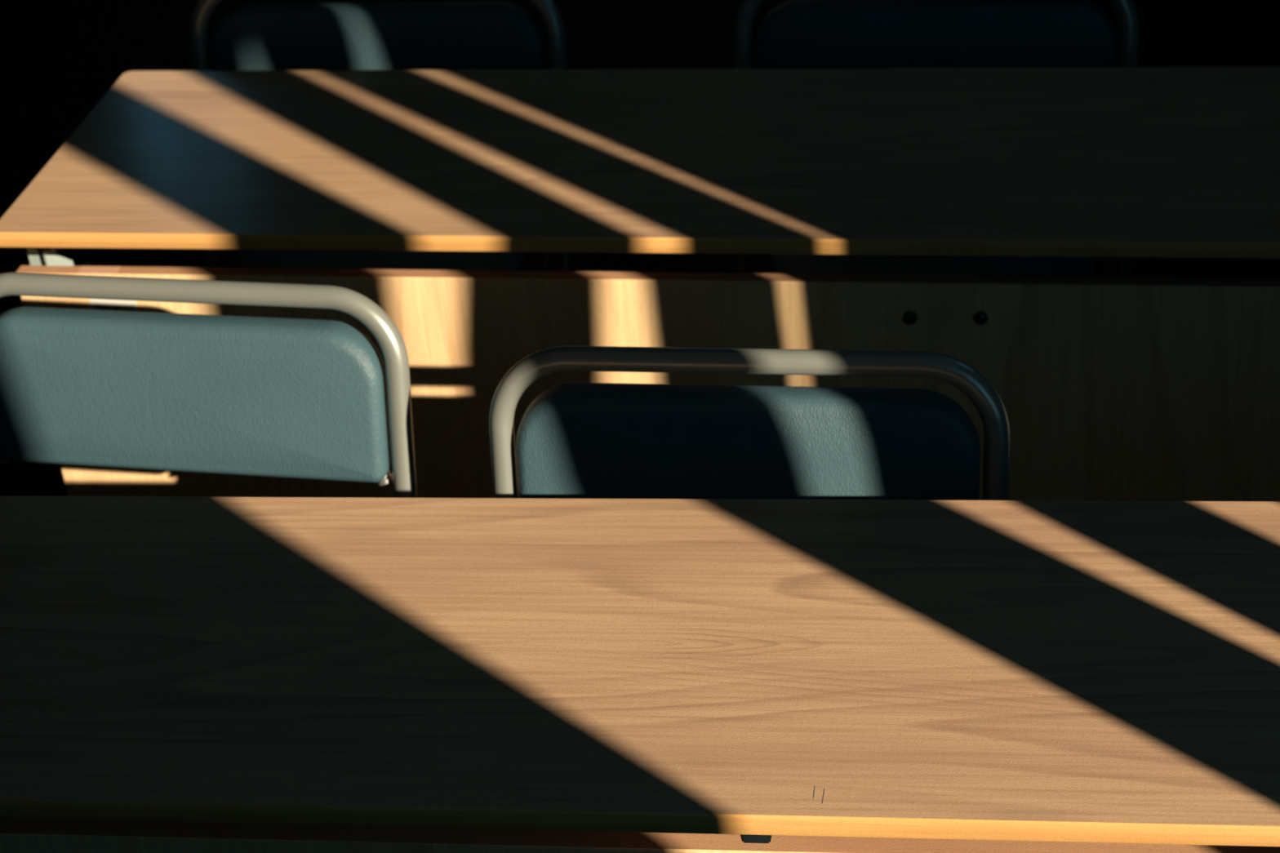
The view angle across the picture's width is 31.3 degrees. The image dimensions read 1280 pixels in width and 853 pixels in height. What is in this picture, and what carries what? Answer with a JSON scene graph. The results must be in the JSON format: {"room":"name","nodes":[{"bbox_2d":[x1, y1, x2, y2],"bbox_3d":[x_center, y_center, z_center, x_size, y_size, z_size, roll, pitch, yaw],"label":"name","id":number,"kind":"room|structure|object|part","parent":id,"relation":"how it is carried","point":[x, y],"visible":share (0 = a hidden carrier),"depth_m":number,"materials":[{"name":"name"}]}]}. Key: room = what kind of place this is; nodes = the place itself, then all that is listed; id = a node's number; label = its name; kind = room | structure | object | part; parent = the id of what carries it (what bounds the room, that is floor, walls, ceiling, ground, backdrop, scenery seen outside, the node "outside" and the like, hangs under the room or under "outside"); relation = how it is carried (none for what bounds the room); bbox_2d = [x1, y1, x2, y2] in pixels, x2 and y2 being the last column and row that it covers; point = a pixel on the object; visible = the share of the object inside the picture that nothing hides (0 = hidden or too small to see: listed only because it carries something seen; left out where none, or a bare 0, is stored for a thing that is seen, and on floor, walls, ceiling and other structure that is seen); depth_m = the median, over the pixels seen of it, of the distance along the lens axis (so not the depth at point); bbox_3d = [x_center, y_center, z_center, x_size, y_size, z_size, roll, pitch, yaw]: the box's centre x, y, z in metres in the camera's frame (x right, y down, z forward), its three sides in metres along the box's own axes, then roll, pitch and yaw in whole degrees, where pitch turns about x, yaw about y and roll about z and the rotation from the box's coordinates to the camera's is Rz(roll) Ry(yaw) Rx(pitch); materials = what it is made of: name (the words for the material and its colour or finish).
{"room":"classroom","nodes":[
{"label":"classroom","id":0,"kind":"room"},
{"bbox_2d":[0,0,1279,847],"bbox_3d":[-0.562,0.532,2.715,4.850,0.100,7.100,1,32,9],"label":"floor","id":1,"kind":"structure","parent":0,"point":[59,59],"depth_m":4.65,"materials":[{"name":"carpet"}]},
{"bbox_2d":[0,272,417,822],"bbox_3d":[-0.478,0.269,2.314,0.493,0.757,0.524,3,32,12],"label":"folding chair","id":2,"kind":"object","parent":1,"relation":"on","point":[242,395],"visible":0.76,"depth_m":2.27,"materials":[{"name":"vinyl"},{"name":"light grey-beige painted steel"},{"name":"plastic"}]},
{"bbox_3d":[-0.464,-0.034,2.304,0.436,0.156,0.065,3,32,12],"label":"backrest","id":3,"kind":"part","parent":2,"relation":"part of","materials":[{"name":"plastic"}]},
{"bbox_3d":[-0.473,0.252,2.334,0.488,0.750,0.320,3,32,12],"label":"frame","id":4,"kind":"part","parent":2,"relation":"part of","materials":[{"name":"grey metal"}]},
{"bbox_2d":[189,0,573,271],"bbox_3d":[-0.344,-0.150,2.955,0.502,0.780,0.540,1,32,9],"label":"folding chair","id":5,"kind":"object","parent":1,"relation":"on","point":[433,35],"visible":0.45,"depth_m":2.91,"materials":[{"name":"vinyl"},{"name":"light grey-beige painted steel"},{"name":"plastic"}]},
{"bbox_3d":[-0.573,-0.143,2.910,0.008,0.014,0.309,1,32,9],"label":"seat rail","id":6,"kind":"part","parent":5,"relation":"part of","materials":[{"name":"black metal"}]},
{"bbox_3d":[-0.361,-0.155,2.850,0.402,0.039,0.366,1,32,9],"label":"seat","id":7,"kind":"part","parent":5,"relation":"part of","materials":[{"name":"plastic"}]},
{"bbox_3d":[-0.339,-0.462,2.946,0.442,0.161,0.067,1,32,9],"label":"backrest","id":8,"kind":"part","parent":5,"relation":"part of","materials":[{"name":"plastic"}]},
{"bbox_3d":[-0.141,-0.134,2.840,0.008,0.014,0.309,1,32,9],"label":"seat rail","id":9,"kind":"part","parent":5,"relation":"part of","materials":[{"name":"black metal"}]},
{"bbox_2d":[0,496,1279,852],"bbox_3d":[0.121,0.466,1.972,1.804,0.700,0.406,0,32,7],"label":"table","id":10,"kind":"object","parent":1,"relation":"on","point":[918,676],"visible":1,"depth_m":1.76,"materials":[{"name":"brown wood"}]},
{"bbox_3d":[0.097,0.451,1.788,1.804,0.331,0.019,0,32,7],"label":"modesty panel","id":11,"kind":"part","parent":10,"relation":"part of","materials":[{"name":"brown wood"}]},
{"bbox_2d":[0,66,1279,501],"bbox_3d":[0.226,-0.015,2.741,1.806,0.700,0.450,1,32,9],"label":"table","id":12,"kind":"object","parent":1,"relation":"on","point":[1109,388],"visible":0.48,"depth_m":2.51,"materials":[{"name":"brown wood"}]},
{"bbox_3d":[-0.657,0.038,2.767,0.032,0.609,0.032,1,32,9],"label":"leg","id":13,"kind":"part","parent":12,"relation":"part of","materials":[{"name":"white metal"}]},
{"bbox_3d":[-0.634,-0.045,2.899,0.032,0.609,0.032,1,32,9],"label":"leg","id":14,"kind":"part","parent":12,"relation":"part of","materials":[{"name":"black metal"}]},
{"bbox_3d":[0.195,-0.019,2.539,1.804,0.331,0.019,1,32,9],"label":"modesty panel","id":15,"kind":"part","parent":12,"relation":"part of","materials":[{"name":"brown wood"}]},
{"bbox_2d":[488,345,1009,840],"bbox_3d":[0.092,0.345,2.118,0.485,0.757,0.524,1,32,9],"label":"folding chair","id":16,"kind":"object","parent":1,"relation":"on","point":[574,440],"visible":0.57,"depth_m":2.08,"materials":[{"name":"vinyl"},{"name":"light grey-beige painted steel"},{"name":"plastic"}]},
{"bbox_3d":[0.097,0.042,2.110,0.428,0.156,0.065,1,32,9],"label":"backrest","id":17,"kind":"part","parent":16,"relation":"part of","materials":[{"name":"plastic"}]},
{"bbox_2d":[733,0,1138,276],"bbox_3d":[0.358,-0.135,2.842,0.502,0.780,0.540,1,32,9],"label":"folding chair","id":18,"kind":"object","parent":1,"relation":"on","point":[794,33],"visible":0.35,"depth_m":2.80,"materials":[{"name":"plastic"}]},
{"bbox_3d":[0.129,-0.129,2.797,0.008,0.014,0.309,1,32,9],"label":"seat rail","id":19,"kind":"part","parent":18,"relation":"part of","materials":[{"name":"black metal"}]},
{"bbox_3d":[0.342,-0.140,2.737,0.402,0.039,0.366,1,32,9],"label":"seat","id":20,"kind":"part","parent":18,"relation":"part of","materials":[{"name":"plastic"}]},
{"bbox_3d":[0.363,-0.447,2.833,0.442,0.161,0.067,1,32,9],"label":"backrest","id":21,"kind":"part","parent":18,"relation":"part of","materials":[{"name":"plastic"}]},
{"bbox_3d":[0.561,-0.119,2.727,0.008,0.014,0.309,1,32,9],"label":"seat rail","id":22,"kind":"part","parent":18,"relation":"part of","materials":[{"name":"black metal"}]}
]}

